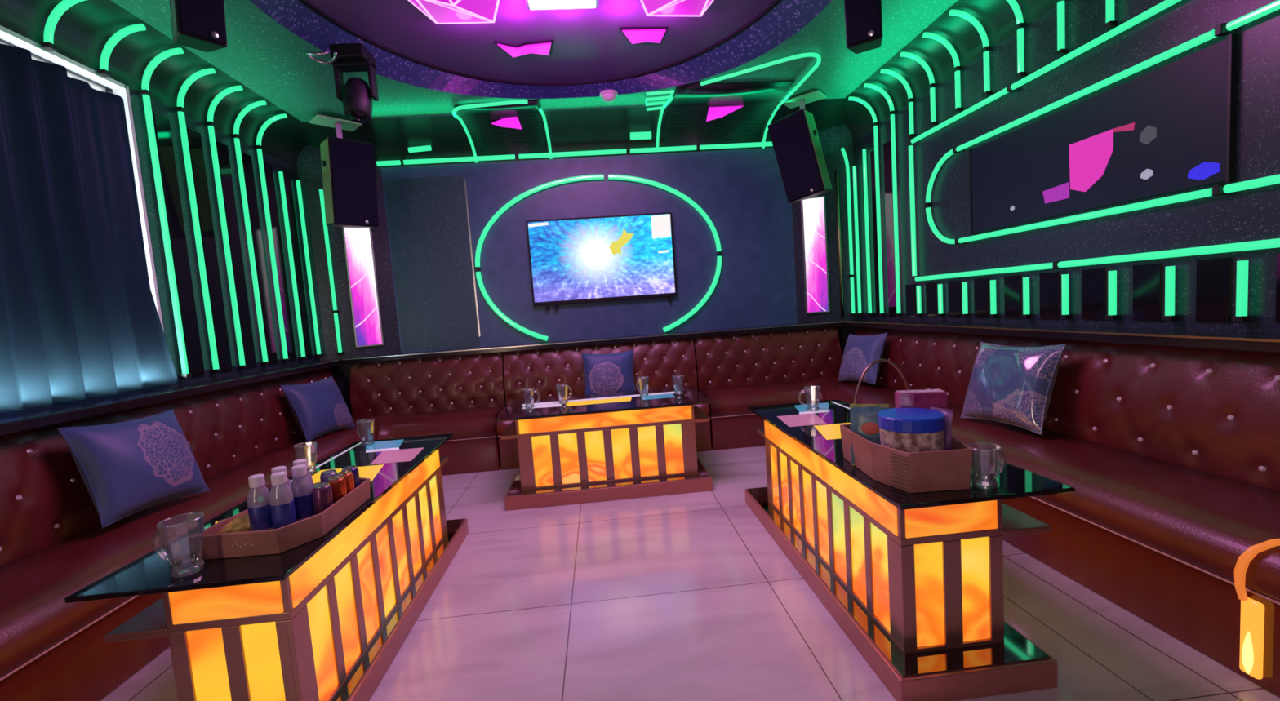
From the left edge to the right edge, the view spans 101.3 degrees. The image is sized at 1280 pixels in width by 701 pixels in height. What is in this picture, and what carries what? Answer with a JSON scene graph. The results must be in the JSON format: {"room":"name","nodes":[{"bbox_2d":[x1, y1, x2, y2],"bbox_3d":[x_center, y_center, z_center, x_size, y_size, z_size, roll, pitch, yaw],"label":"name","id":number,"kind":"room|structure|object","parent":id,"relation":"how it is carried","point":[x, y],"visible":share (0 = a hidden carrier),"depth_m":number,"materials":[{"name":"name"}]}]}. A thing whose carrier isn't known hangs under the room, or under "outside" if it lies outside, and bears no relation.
{"room":"karaoke room","nodes":[
{"label":"karaoke room","id":0,"kind":"room"},
{"bbox_2d":[0,38,320,417],"bbox_3d":[-2.496,-0.162,0.983,0.100,2.820,6.763,-4,5,-4],"label":"wall","id":1,"kind":"structure","parent":0,"point":[136,99],"depth_m":3.26,"materials":[{"name":"black paint"}]},
{"bbox_2d":[40,0,85,51],"bbox_3d":[-2.515,-1.452,2.311,0.230,0.236,0.038,-4,5,-4],"label":"tube","id":2,"kind":"object","parent":1,"relation":"attached to","point":[56,13],"visible":1,"depth_m":2.30,"materials":[{"name":"green plastic"}]},
{"bbox_2d":[0,25,164,331],"bbox_3d":[-2.494,-0.450,0.835,0.097,1.556,3.936,-4,5,-4],"label":"window","id":3,"kind":"structure","parent":1,"relation":"in","point":[119,89],"depth_m":2.71,"materials":[{"name":"white"}]},
{"bbox_2d":[0,43,178,413],"bbox_3d":[-2.398,-0.409,0.822,0.118,1.474,3.978,-4,5,-4],"label":"curtain","id":4,"kind":"object","parent":1,"relation":"hanging from","point":[80,320],"visible":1,"depth_m":2.30,"materials":[{"name":"blue fabric"}]},
{"bbox_2d":[97,23,146,77],"bbox_3d":[-2.535,-1.471,2.569,0.230,0.236,0.038,-4,5,-4],"label":"tube","id":5,"kind":"object","parent":1,"relation":"attached to","point":[104,71],"visible":1,"depth_m":2.56,"materials":[{"name":"green plastic"}]},
{"bbox_2d":[138,47,191,378],"bbox_3d":[-2.498,-0.730,2.864,0.230,1.764,0.038,-4,5,-4],"label":"tube","id":6,"kind":"object","parent":1,"relation":"attached to","point":[145,92],"visible":1,"depth_m":2.84,"materials":[{"name":"green plastic"}]},
{"bbox_2d":[0,358,346,435],"bbox_3d":[-2.303,0.346,1.080,0.220,0.043,6.750,-4,5,-4],"label":"trim","id":7,"kind":"structure","parent":1,"relation":"attached to","point":[22,422],"depth_m":2.44,"materials":[{"name":"black wood"}]},
{"bbox_2d":[174,67,222,373],"bbox_3d":[-2.517,-0.747,3.098,0.230,1.764,0.038,-4,5,-4],"label":"tube","id":8,"kind":"object","parent":1,"relation":"attached to","point":[180,108],"visible":1,"depth_m":3.08,"materials":[{"name":"green plastic"}]},
{"bbox_2d":[204,85,247,369],"bbox_3d":[-2.535,-0.765,3.332,0.230,1.764,0.038,-4,5,-4],"label":"tube","id":9,"kind":"object","parent":1,"relation":"attached to","point":[220,95],"visible":1,"depth_m":3.31,"materials":[{"name":"green plastic"}]},
{"bbox_2d":[152,113,313,377],"bbox_3d":[-2.661,-0.621,3.566,0.012,1.460,1.275,-4,5,-4],"label":"wall panels","id":10,"kind":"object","parent":1,"relation":"attached to","point":[162,125],"depth_m":3.37,"materials":[{"name":"black"}]},
{"bbox_2d":[231,100,270,365],"bbox_3d":[-2.553,-0.783,3.565,0.230,1.764,0.038,-4,5,-4],"label":"tube","id":11,"kind":"object","parent":1,"relation":"attached to","point":[235,135],"visible":1,"depth_m":3.54,"materials":[{"name":"green plastic"}]},
{"bbox_2d":[254,113,289,362],"bbox_3d":[-2.571,-0.800,3.799,0.230,1.764,0.038,-4,5,-4],"label":"tube","id":12,"kind":"object","parent":1,"relation":"attached to","point":[268,122],"visible":1,"depth_m":3.78,"materials":[{"name":"green plastic"}]},
{"bbox_2d":[278,171,306,359],"bbox_3d":[-2.672,-0.641,4.034,0.038,1.434,0.038,-4,5,-4],"label":"tube","id":13,"kind":"object","parent":1,"relation":"attached to","point":[303,357],"visible":1,"depth_m":4.02,"materials":[{"name":"green plastic"}]},
{"bbox_2d":[295,180,322,357],"bbox_3d":[-2.689,-0.654,4.263,0.038,1.424,0.038,-4,5,-4],"label":"tube","id":14,"kind":"object","parent":1,"relation":"attached to","point":[318,354],"visible":1,"depth_m":4.25,"materials":[{"name":"green plastic"}]},
{"bbox_2d":[297,145,400,418],"bbox_3d":[-2.459,-0.450,4.500,0.713,2.820,0.123,-6,5,-19],"label":"wall","id":15,"kind":"structure","parent":0,"point":[309,171],"depth_m":4.42,"materials":[{"name":"paint"}]},
{"bbox_2d":[319,189,343,355],"bbox_3d":[-2.564,-0.640,4.354,0.038,1.364,0.038,-4,5,-4],"label":"tube","id":16,"kind":"object","parent":15,"relation":"attached to","point":[335,311],"visible":0.97,"depth_m":4.35,"materials":[{"name":"green plastic"}]},
{"bbox_2d":[342,226,384,347],"bbox_3d":[-2.354,-0.556,4.468,0.216,1.044,0.030,-6,5,-22],"label":"light panel","id":17,"kind":"object","parent":15,"relation":"attached to","point":[357,242],"visible":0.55,"depth_m":4.46,"materials":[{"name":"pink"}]},
{"bbox_2d":[0,0,1057,167],"bbox_3d":[-0.215,-1.726,1.135,4.900,0.620,7.150,-4,5,-4],"label":"ceiling","id":18,"kind":"structure","parent":0,"point":[425,68],"depth_m":3.32,"materials":[{"name":"paint"}]},
{"bbox_2d":[168,0,227,52],"bbox_3d":[-1.910,-1.470,2.252,0.215,0.307,0.176,-1,6,36],"label":"speaker","id":19,"kind":"object","parent":18,"relation":"hanging from","point":[197,24],"visible":1,"depth_m":2.22},
{"bbox_2d":[303,43,378,123],"bbox_3d":[-1.668,-1.502,2.957,0.314,0.392,0.258,-4,5,-4],"label":"stage light","id":20,"kind":"object","parent":18,"relation":"hanging from","point":[357,96],"visible":1,"depth_m":2.95,"materials":[{"name":"black plastic"}]},
{"bbox_2d":[309,114,378,228],"bbox_3d":[-2.176,-1.305,3.882,0.380,0.789,0.310,0,6,42],"label":"speaker","id":21,"kind":"object","parent":18,"relation":"hanging from","point":[348,166],"visible":1,"depth_m":3.79},
{"bbox_2d":[328,137,378,226],"bbox_3d":[-2.058,-1.207,3.792,0.084,0.580,0.298,0,6,42],"label":"grille","id":22,"kind":"object","parent":21,"relation":"attached to","point":[352,164],"depth_m":3.77,"materials":[{"name":"black"}]},
{"bbox_2d":[408,0,499,24],"bbox_3d":[-0.964,-1.792,2.667,0.672,0.085,0.593,-4,5,-4],"label":"ceiling lamp","id":23,"kind":"object","parent":18,"relation":"attached to","point":[440,11],"visible":1,"depth_m":2.78,"materials":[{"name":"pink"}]},
{"bbox_2d":[453,103,546,159],"bbox_3d":[-1.085,-1.737,4.208,0.590,0.198,0.695,-4,5,-4],"label":"mirror","id":24,"kind":"object","parent":18,"relation":"attached to","point":[489,139],"visible":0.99,"depth_m":4.32,"materials":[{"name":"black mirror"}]},
{"bbox_2d":[452,98,552,162],"bbox_3d":[-1.079,-1.722,4.165,0.679,0.223,0.777,-4,5,-4],"label":"loop","id":25,"kind":"object","parent":18,"relation":"attached to","point":[530,102],"visible":1,"depth_m":3.84,"materials":[{"name":"green plastic"}]},
{"bbox_2d":[493,40,554,57],"bbox_3d":[-0.726,-1.920,3.345,0.370,0.018,0.190,-4,5,-4],"label":"recessed light","id":26,"kind":"object","parent":18,"relation":"in","point":[544,47],"visible":1,"depth_m":3.32,"materials":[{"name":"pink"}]},
{"bbox_2d":[525,0,598,9],"bbox_3d":[-0.416,-1.891,2.772,0.390,0.028,0.290,-4,5,-4],"label":"recessed light","id":27,"kind":"object","parent":18,"relation":"in","point":[531,4],"visible":1,"depth_m":2.86,"materials":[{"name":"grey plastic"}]},
{"bbox_2d":[618,26,668,44],"bbox_3d":[0.018,-1.968,3.281,0.302,0.018,0.179,-4,5,-4],"label":"recessed light","id":28,"kind":"object","parent":18,"relation":"in","point":[634,35],"visible":1,"depth_m":3.25,"materials":[{"name":"purple"}]},
{"bbox_2d":[640,0,714,16],"bbox_3d":[0.209,-1.883,2.756,0.632,0.085,0.603,-4,5,-4],"label":"ceiling lamp","id":29,"kind":"object","parent":18,"relation":"attached to","point":[651,7],"visible":1,"depth_m":2.91,"materials":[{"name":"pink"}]},
{"bbox_2d":[663,80,795,149],"bbox_3d":[0.673,-1.865,4.239,0.870,0.198,0.885,-4,5,-4],"label":"mirror","id":30,"kind":"object","parent":18,"relation":"attached to","point":[686,125],"visible":1,"depth_m":4.33,"materials":[{"name":"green mirror"}]},
{"bbox_2d":[656,52,821,148],"bbox_3d":[0.681,-1.836,4.013,0.994,0.222,1.333,-4,5,-4],"label":"loop","id":31,"kind":"object","parent":18,"relation":"attached to","point":[691,86],"visible":0.98,"depth_m":3.68,"materials":[{"name":"green plastic"}]},
{"bbox_2d":[767,89,832,203],"bbox_3d":[1.277,-1.581,4.129,0.390,0.812,0.416,0,6,40],"label":"speaker","id":32,"kind":"object","parent":18,"relation":"hanging from","point":[795,140],"visible":1,"depth_m":4.03},
{"bbox_2d":[768,109,823,202],"bbox_3d":[1.189,-1.481,4.024,0.377,0.630,0.123,0,6,40],"label":"grille","id":33,"kind":"object","parent":32,"relation":"attached to","point":[792,136],"depth_m":4.01,"materials":[{"name":"black"}]},
{"bbox_2d":[844,0,883,53],"bbox_3d":[1.124,-1.700,2.630,0.176,0.344,0.191,-1,5,31],"label":"speaker","id":34,"kind":"object","parent":18,"relation":"hanging from","point":[863,18],"visible":1,"depth_m":2.58},
{"bbox_2d":[381,147,797,353],"bbox_3d":[-0.360,-0.621,4.753,3.582,2.820,0.100,-4,5,-4],"label":"wall","id":35,"kind":"structure","parent":0,"point":[742,192],"depth_m":4.71,"materials":[{"name":"blue paint"}]},
{"bbox_2d":[383,175,479,351],"bbox_3d":[-1.806,-0.755,4.578,0.667,1.480,0.006,-4,5,-4],"label":"wall panel","id":36,"kind":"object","parent":35,"relation":"attached to","point":[428,219],"depth_m":4.57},
{"bbox_2d":[376,142,773,165],"bbox_3d":[-0.521,-1.716,4.572,3.430,0.040,0.038,-4,5,-4],"label":"tube","id":37,"kind":"object","parent":35,"relation":"attached to","point":[756,144],"visible":0.98,"depth_m":4.55,"materials":[{"name":"green plastic"}]},
{"bbox_2d":[342,320,844,364],"bbox_3d":[-0.336,-0.081,4.600,4.260,0.043,0.290,-4,5,-4],"label":"trim","id":38,"kind":"structure","parent":35,"relation":"attached to","point":[837,324],"depth_m":4.48,"materials":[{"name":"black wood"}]},
{"bbox_2d":[475,174,721,341],"bbox_3d":[-0.353,-0.833,4.657,2.185,1.425,0.040,-4,5,-4],"label":"ring","id":39,"kind":"object","parent":35,"relation":"attached to","point":[507,206],"visible":1,"depth_m":4.62,"materials":[{"name":"green plastic"}]},
{"bbox_2d":[525,212,676,310],"bbox_3d":[-0.330,-0.788,4.660,1.280,0.788,0.055,-4,5,-4],"label":"television","id":40,"kind":"object","parent":35,"relation":"attached to","point":[610,258],"visible":1,"depth_m":4.63,"materials":[{"name":"black plastic"}]},
{"bbox_2d":[608,228,634,255],"bbox_3d":[-0.161,-0.963,4.633,0.230,0.230,0.002,-4,5,-4],"label":"picture","id":41,"kind":"object","parent":40,"relation":"attached to","point":[621,241],"depth_m":4.63,"materials":[{"name":"yellow"}]},
{"bbox_2d":[100,445,1279,700],"bbox_3d":[-0.013,1.097,1.364,4.900,0.100,7.150,-4,5,-4],"label":"floor","id":42,"kind":"structure","parent":0,"point":[686,597],"depth_m":1.90,"materials":[{"name":"tile"}]},
{"bbox_2d":[0,367,392,700],"bbox_3d":[-2.111,0.724,1.872,0.648,0.860,4.900,-4,5,-4],"label":"sofa","id":43,"kind":"object","parent":42,"relation":"on","point":[54,544],"visible":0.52,"depth_m":1.96,"materials":[{"name":"red leather"}]},
{"bbox_2d":[57,408,209,528],"bbox_3d":[-2.148,0.484,2.261,0.223,0.418,0.465,-3,5,9],"label":"cushion","id":44,"kind":"object","parent":43,"relation":"on","point":[126,468],"visible":1,"depth_m":2.17,"materials":[{"name":"fabric"}]},
{"bbox_2d":[280,376,355,442],"bbox_3d":[-2.252,0.400,3.699,0.216,0.396,0.488,-3,5,8],"label":"cushion","id":45,"kind":"object","parent":43,"relation":"on","point":[318,408],"visible":1,"depth_m":3.59,"materials":[{"name":"fabric"}]},
{"bbox_2d":[64,433,468,700],"bbox_3d":[-1.175,0.801,2.067,0.565,0.542,1.630,-4,5,-4],"label":"table","id":46,"kind":"object","parent":42,"relation":"on","point":[326,618],"visible":0.91,"depth_m":1.51,"materials":[{"name":"orange glass"}]},
{"bbox_2d":[153,511,204,577],"bbox_3d":[-1.211,0.515,1.378,0.120,0.144,0.096,-7,5,-28],"label":"glass mug","id":47,"kind":"object","parent":46,"relation":"on","point":[175,561],"visible":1,"depth_m":1.38,"materials":[{"name":"clear glass"}]},
{"bbox_2d":[104,456,448,643],"bbox_3d":[-1.189,0.653,2.074,0.430,0.020,1.490,-4,5,-4],"label":"shelf","id":48,"kind":"object","parent":46,"relation":"attached to","point":[150,623],"depth_m":1.34,"materials":[{"name":"black glass"}]},
{"bbox_2d":[186,477,369,560],"bbox_3d":[-1.102,0.518,1.684,0.311,0.072,0.487,-4,5,-4],"label":"serving tray","id":49,"kind":"object","parent":46,"relation":"on","point":[268,541],"visible":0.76,"depth_m":1.48,"materials":[{"name":"beige wood"}]},
{"bbox_2d":[214,514,250,534],"bbox_3d":[-1.206,0.529,1.563,0.100,0.048,0.113,-7,5,-33],"label":"snack packet","id":50,"kind":"object","parent":49,"relation":"in","point":[239,524],"visible":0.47,"depth_m":1.55,"materials":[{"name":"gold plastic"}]},
{"bbox_2d":[247,474,273,531],"bbox_3d":[-1.127,0.463,1.557,0.060,0.188,0.059,-4,5,-4],"label":"water bottle","id":51,"kind":"object","parent":49,"relation":"in","point":[259,513],"visible":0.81,"depth_m":1.54,"materials":[{"name":"plastic"}]},
{"bbox_2d":[269,471,297,529],"bbox_3d":[-1.067,0.458,1.566,0.060,0.188,0.059,-7,5,-33],"label":"water bottle","id":52,"kind":"object","parent":49,"relation":"in","point":[282,511],"visible":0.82,"depth_m":1.55,"materials":[{"name":"plastic"}]},
{"bbox_2d":[290,464,315,521],"bbox_3d":[-1.051,0.451,1.634,0.059,0.188,0.060,-6,5,-23],"label":"water bottle","id":53,"kind":"object","parent":49,"relation":"in","point":[304,502],"visible":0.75,"depth_m":1.62,"materials":[{"name":"plastic"}]},
{"bbox_2d":[311,482,333,515],"bbox_3d":[-0.991,0.480,1.644,0.052,0.121,0.053,-6,5,-25],"label":"drink can","id":54,"kind":"object","parent":49,"relation":"in","point":[322,497],"visible":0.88,"depth_m":1.62,"materials":[{"name":"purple metal"}]},
{"bbox_2d":[168,449,441,700],"bbox_3d":[-1.089,0.760,1.990,0.304,0.423,1.294,-4,5,-4],"label":"light","id":55,"kind":"object","parent":46,"relation":"on","point":[306,633],"depth_m":1.48,"materials":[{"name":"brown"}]},
{"bbox_2d":[350,352,506,475],"bbox_3d":[-1.734,0.506,4.221,1.235,0.860,0.668,-4,5,-4],"label":"sofa","id":56,"kind":"object","parent":42,"relation":"on","point":[464,396],"visible":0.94,"depth_m":4.33,"materials":[{"name":"red leather"}]},
{"bbox_2d":[495,386,712,511],"bbox_3d":[-0.216,0.613,3.530,1.330,0.542,0.740,-4,5,-4],"label":"table","id":57,"kind":"object","parent":42,"relation":"on","point":[592,448],"visible":1,"depth_m":3.25,"materials":[{"name":"orange glass"}]},
{"bbox_2d":[518,405,691,486],"bbox_3d":[-0.208,0.583,3.397,1.104,0.423,0.304,-4,5,-4],"label":"light","id":58,"kind":"object","parent":57,"relation":"on","point":[559,446],"depth_m":3.25,"materials":[{"name":"orange glass"}]},
{"bbox_2d":[500,406,710,439],"bbox_3d":[-0.223,0.470,3.473,1.300,0.020,0.430,-4,5,-4],"label":"shelf","id":59,"kind":"object","parent":57,"relation":"attached to","point":[510,433],"depth_m":3.25,"materials":[{"name":"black glass"}]},
{"bbox_2d":[506,458,710,497],"bbox_3d":[-0.202,0.811,3.415,1.236,0.005,0.456,-4,5,-4],"label":"mirror","id":60,"kind":"object","parent":57,"relation":"on","point":[702,475],"depth_m":3.23,"materials":[{"name":"grey mirror"}]},
{"bbox_2d":[496,337,711,470],"bbox_3d":[-0.307,0.391,4.383,1.625,0.860,0.788,-4,5,-4],"label":"sofa","id":61,"kind":"object","parent":42,"relation":"on","point":[541,370],"visible":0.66,"depth_m":4.44,"materials":[{"name":"red leather"}]},
{"bbox_2d":[581,350,635,395],"bbox_3d":[-0.253,0.203,4.356,0.442,0.392,0.155,-4,5,-4],"label":"cushion","id":62,"kind":"object","parent":61,"relation":"on","point":[608,373],"visible":0.77,"depth_m":4.31,"materials":[{"name":"fabric"}]},
{"bbox_2d":[693,327,842,450],"bbox_3d":[1.153,0.282,4.428,1.280,0.860,0.668,-4,5,-4],"label":"sofa","id":63,"kind":"object","parent":42,"relation":"on","point":[737,373],"visible":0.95,"depth_m":4.54,"materials":[{"name":"red leather"}]},
{"bbox_2d":[744,399,1075,700],"bbox_3d":[0.934,0.635,2.248,0.590,0.542,1.610,-4,5,-4],"label":"table","id":64,"kind":"object","parent":42,"relation":"on","point":[914,581],"visible":0.93,"depth_m":1.56,"materials":[{"name":"orange glass"}]},
{"bbox_2d":[798,385,820,411],"bbox_3d":[0.906,0.257,2.782,0.107,0.128,0.086,-6,5,-22],"label":"glass mug","id":65,"kind":"object","parent":64,"relation":"on","point":[806,391],"visible":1,"depth_m":2.78,"materials":[{"name":"clear glass"}]},
{"bbox_2d":[764,420,997,647],"bbox_3d":[0.863,0.607,2.150,0.314,0.423,1.254,-4,5,-4],"label":"light","id":66,"kind":"object","parent":64,"relation":"on","point":[922,575],"depth_m":1.57,"materials":[{"name":"orange"}]},
{"bbox_2d":[746,487,1049,677],"bbox_3d":[0.885,0.829,2.233,0.436,0.005,1.536,-4,5,-4],"label":"mirror","id":67,"kind":"object","parent":64,"relation":"on","point":[1015,652],"depth_m":1.55,"materials":[{"name":"grey mirror"}]},
{"bbox_2d":[756,428,1050,537],"bbox_3d":[0.933,0.487,2.247,0.440,0.020,1.450,-4,5,-4],"label":"shelf","id":68,"kind":"object","parent":64,"relation":"attached to","point":[1015,522],"depth_m":1.56,"materials":[{"name":"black glass"}]},
{"bbox_2d":[840,359,973,493],"bbox_3d":[0.876,0.224,1.750,0.291,0.364,0.430,-4,5,-4],"label":"basket","id":69,"kind":"object","parent":64,"relation":"on","point":[950,469],"visible":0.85,"depth_m":1.57,"materials":[{"name":"brown wicker"}]},
{"bbox_2d":[849,404,888,465],"bbox_3d":[0.801,0.295,1.829,0.125,0.214,0.056,-2,5,26],"label":"snack packet","id":70,"kind":"object","parent":69,"relation":"in","point":[864,417],"visible":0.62,"depth_m":1.82,"materials":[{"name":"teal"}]},
{"bbox_2d":[877,407,946,453],"bbox_3d":[0.879,0.301,1.700,0.196,0.198,0.196,-4,5,-4],"label":"tub","id":71,"kind":"object","parent":69,"relation":"in","point":[909,430],"visible":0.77,"depth_m":1.63,"materials":[{"name":"blue plastic"}]},
{"label":"snack box","id":72,"kind":"object","parent":69,"relation":"in","visible":0},
{"bbox_2d":[894,389,946,408],"bbox_3d":[0.975,0.199,1.825,0.150,0.118,0.058,-3,5,10],"label":"snack box","id":73,"kind":"object","parent":72,"relation":"on","point":[922,398],"visible":0.56,"depth_m":1.80,"materials":[{"name":"pink cardboard"}]},
{"bbox_2d":[966,442,1005,488],"bbox_3d":[1.049,0.347,1.580,0.116,0.122,0.093,-3,5,16],"label":"glass mug","id":74,"kind":"object","parent":64,"relation":"on","point":[994,461],"visible":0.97,"depth_m":1.57,"materials":[{"name":"clear glass"}]},
{"bbox_2d":[807,327,1279,697],"bbox_3d":[1.910,0.412,2.161,0.648,0.860,4.900,-4,5,-4],"label":"sofa","id":75,"kind":"object","parent":42,"relation":"on","point":[1170,455],"visible":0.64,"depth_m":1.90,"materials":[{"name":"red leather"}]},
{"bbox_2d":[837,332,887,385],"bbox_3d":[1.748,0.060,4.143,0.215,0.408,0.468,-6,5,-19],"label":"cushion","id":76,"kind":"object","parent":75,"relation":"on","point":[860,351],"visible":0.98,"depth_m":4.04,"materials":[{"name":"fabric"}]},
{"bbox_2d":[960,342,1066,435],"bbox_3d":[1.847,0.169,2.630,0.232,0.418,0.499,-4,5,-4],"label":"cushion","id":77,"kind":"object","parent":75,"relation":"on","point":[1011,385],"visible":1,"depth_m":2.52,"materials":[{"name":"fabric"}]},
{"bbox_2d":[1234,538,1279,679],"bbox_3d":[1.695,0.690,1.409,0.139,0.400,0.046,-2,5,24],"label":"lantern","id":78,"kind":"object","parent":75,"relation":"attached to","point":[1252,611],"visible":1,"depth_m":1.42,"materials":[{"name":"orange glass"}]},
{"bbox_2d":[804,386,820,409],"bbox_3d":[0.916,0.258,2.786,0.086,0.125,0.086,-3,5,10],"label":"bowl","id":79,"kind":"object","parent":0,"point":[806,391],"depth_m":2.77,"materials":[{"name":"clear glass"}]},
{"bbox_2d":[791,124,859,359],"bbox_3d":[1.728,-0.777,4.830,0.643,2.820,0.118,-3,5,8],"label":"wall","id":80,"kind":"structure","parent":0,"point":[832,140],"depth_m":4.76,"materials":[{"name":"paint"}]},
{"bbox_2d":[800,195,830,313],"bbox_3d":[1.595,-0.864,4.778,0.208,1.044,0.030,-3,5,10],"label":"light panel","id":81,"kind":"object","parent":80,"relation":"attached to","point":[813,211],"visible":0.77,"depth_m":4.77,"materials":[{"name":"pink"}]},
{"bbox_2d":[835,169,844,317],"bbox_3d":[1.803,-0.957,4.743,0.028,1.320,0.027,-4,5,-4],"label":"trim","id":82,"kind":"structure","parent":80,"relation":"attached to","point":[837,184],"depth_m":4.73,"materials":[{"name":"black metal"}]},
{"bbox_2d":[840,147,856,315],"bbox_3d":[1.858,-1.050,4.688,0.082,1.485,0.045,-4,5,-4],"label":"tube","id":83,"kind":"object","parent":80,"relation":"attached to","point":[851,275],"visible":1,"depth_m":4.68,"materials":[{"name":"green plastic"}]},
{"bbox_2d":[853,0,1279,333],"bbox_3d":[2.275,-0.534,1.353,0.100,2.820,6.820,-4,5,-4],"label":"wall","id":84,"kind":"structure","parent":0,"point":[1251,215],"depth_m":2.45,"materials":[{"name":"paint"}]},
{"bbox_2d":[852,165,862,315],"bbox_3d":[1.925,-0.964,4.653,0.038,1.309,0.038,-4,5,-4],"label":"tube","id":85,"kind":"object","parent":84,"relation":"attached to","point":[854,168],"visible":1,"depth_m":4.64,"materials":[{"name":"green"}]},
{"bbox_2d":[848,96,884,315],"bbox_3d":[1.841,-1.154,4.260,0.230,1.764,0.038,-4,5,-4],"label":"tube","id":86,"kind":"object","parent":84,"relation":"attached to","point":[875,124],"visible":1,"depth_m":4.25,"materials":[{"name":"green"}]},
{"bbox_2d":[862,149,873,315],"bbox_3d":[1.935,-0.995,4.471,0.038,1.399,0.038,-4,5,-4],"label":"tube","id":87,"kind":"object","parent":84,"relation":"attached to","point":[864,162],"visible":1,"depth_m":4.46,"materials":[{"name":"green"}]},
{"bbox_2d":[863,83,902,316],"bbox_3d":[1.860,-1.136,4.016,0.230,1.764,0.038,-4,5,-4],"label":"tube","id":88,"kind":"object","parent":84,"relation":"attached to","point":[892,112],"visible":1,"depth_m":4.01,"materials":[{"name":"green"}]},
{"bbox_2d":[880,68,915,138],"bbox_3d":[1.833,-1.754,3.731,0.230,0.484,0.038,-4,5,-4],"label":"tube","id":89,"kind":"object","parent":84,"relation":"attached to","point":[910,101],"visible":1,"depth_m":3.72,"materials":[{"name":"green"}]},
{"bbox_2d":[899,52,937,126],"bbox_3d":[1.852,-1.736,3.488,0.230,0.484,0.038,-4,5,-4],"label":"tube","id":90,"kind":"object","parent":84,"relation":"attached to","point":[932,85],"visible":0.99,"depth_m":3.48,"materials":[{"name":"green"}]},
{"bbox_2d":[922,32,963,113],"bbox_3d":[1.871,-1.718,3.245,0.230,0.484,0.038,-4,5,-4],"label":"tube","id":91,"kind":"object","parent":84,"relation":"attached to","point":[957,68],"visible":0.99,"depth_m":3.24,"materials":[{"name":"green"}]},
{"bbox_2d":[948,9,992,97],"bbox_3d":[1.889,-1.700,3.002,0.230,0.484,0.038,-4,5,-4],"label":"tube","id":92,"kind":"object","parent":84,"relation":"attached to","point":[986,48],"visible":1,"depth_m":3.00,"materials":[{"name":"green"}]},
{"bbox_2d":[1006,0,1026,79],"bbox_3d":[1.908,-1.681,2.759,0.230,0.484,0.038,-4,5,-4],"label":"tube","id":93,"kind":"object","parent":84,"relation":"attached to","point":[1020,25],"visible":1,"depth_m":2.76,"materials":[{"name":"green plastic"}]},
{"bbox_2d":[836,319,1279,353],"bbox_3d":[2.151,-0.001,1.409,0.220,0.043,6.770,-4,5,-4],"label":"trim","id":94,"kind":"structure","parent":84,"relation":"attached to","point":[1222,344],"depth_m":2.25,"materials":[{"name":"black wood"}]},
{"bbox_2d":[1053,0,1067,57],"bbox_3d":[1.927,-1.663,2.516,0.230,0.484,0.038,-4,5,-4],"label":"tube","id":95,"kind":"object","parent":84,"relation":"attached to","point":[1062,51],"visible":1,"depth_m":2.52,"materials":[{"name":"green plastic"}]},
{"bbox_2d":[1058,274,1071,319],"bbox_3d":[2.124,-0.268,2.621,0.038,0.224,0.038,-4,5,-4],"label":"tube","id":96,"kind":"object","parent":84,"relation":"attached to","point":[1065,315],"visible":1,"depth_m":2.61,"materials":[{"name":"green plastic"}]},
{"bbox_2d":[867,140,1279,323],"bbox_3d":[2.070,-0.870,3.062,0.012,1.360,2.810,-4,5,-4],"label":"wall panels","id":97,"kind":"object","parent":84,"relation":"attached to","point":[1214,277],"depth_m":2.70,"materials":[{"name":"black"}]},
{"bbox_2d":[908,0,1279,281],"bbox_3d":[2.089,-0.905,2.422,0.038,1.018,2.830,-4,5,-4],"label":"neon light","id":98,"kind":"object","parent":84,"relation":"attached to","point":[1269,243],"visible":1,"depth_m":2.52,"materials":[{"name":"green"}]},
{"bbox_2d":[924,0,1279,244],"bbox_3d":[2.095,-0.908,2.334,0.038,0.608,2.654,-4,5,-4],"label":"neon light","id":99,"kind":"object","parent":84,"relation":"attached to","point":[1222,29],"visible":1,"depth_m":2.25,"materials":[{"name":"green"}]},
{"bbox_2d":[968,33,1237,235],"bbox_3d":[2.095,-0.927,2.567,0.025,0.520,1.344,-4,5,-4],"label":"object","id":100,"kind":"object","parent":84,"relation":"attached to","point":[1171,127],"visible":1,"depth_m":2.30,"materials":[{"name":"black glass"}]},
{"bbox_2d":[1105,270,1119,320],"bbox_3d":[2.143,-0.249,2.381,0.038,0.224,0.038,-4,5,-4],"label":"tube","id":101,"kind":"object","parent":84,"relation":"attached to","point":[1112,316],"visible":1,"depth_m":2.37,"materials":[{"name":"green plastic"}]},
{"bbox_2d":[1160,266,1178,321],"bbox_3d":[2.162,-0.231,2.141,0.038,0.224,0.038,-4,5,-4],"label":"tube","id":102,"kind":"object","parent":84,"relation":"attached to","point":[1170,271],"visible":1,"depth_m":2.13,"materials":[{"name":"green plastic"}]},
{"bbox_2d":[1231,260,1252,323],"bbox_3d":[2.180,-0.213,1.901,0.038,0.224,0.038,-4,5,-4],"label":"tube","id":103,"kind":"object","parent":84,"relation":"attached to","point":[1242,289],"visible":1,"depth_m":1.89,"materials":[{"name":"green plastic"}]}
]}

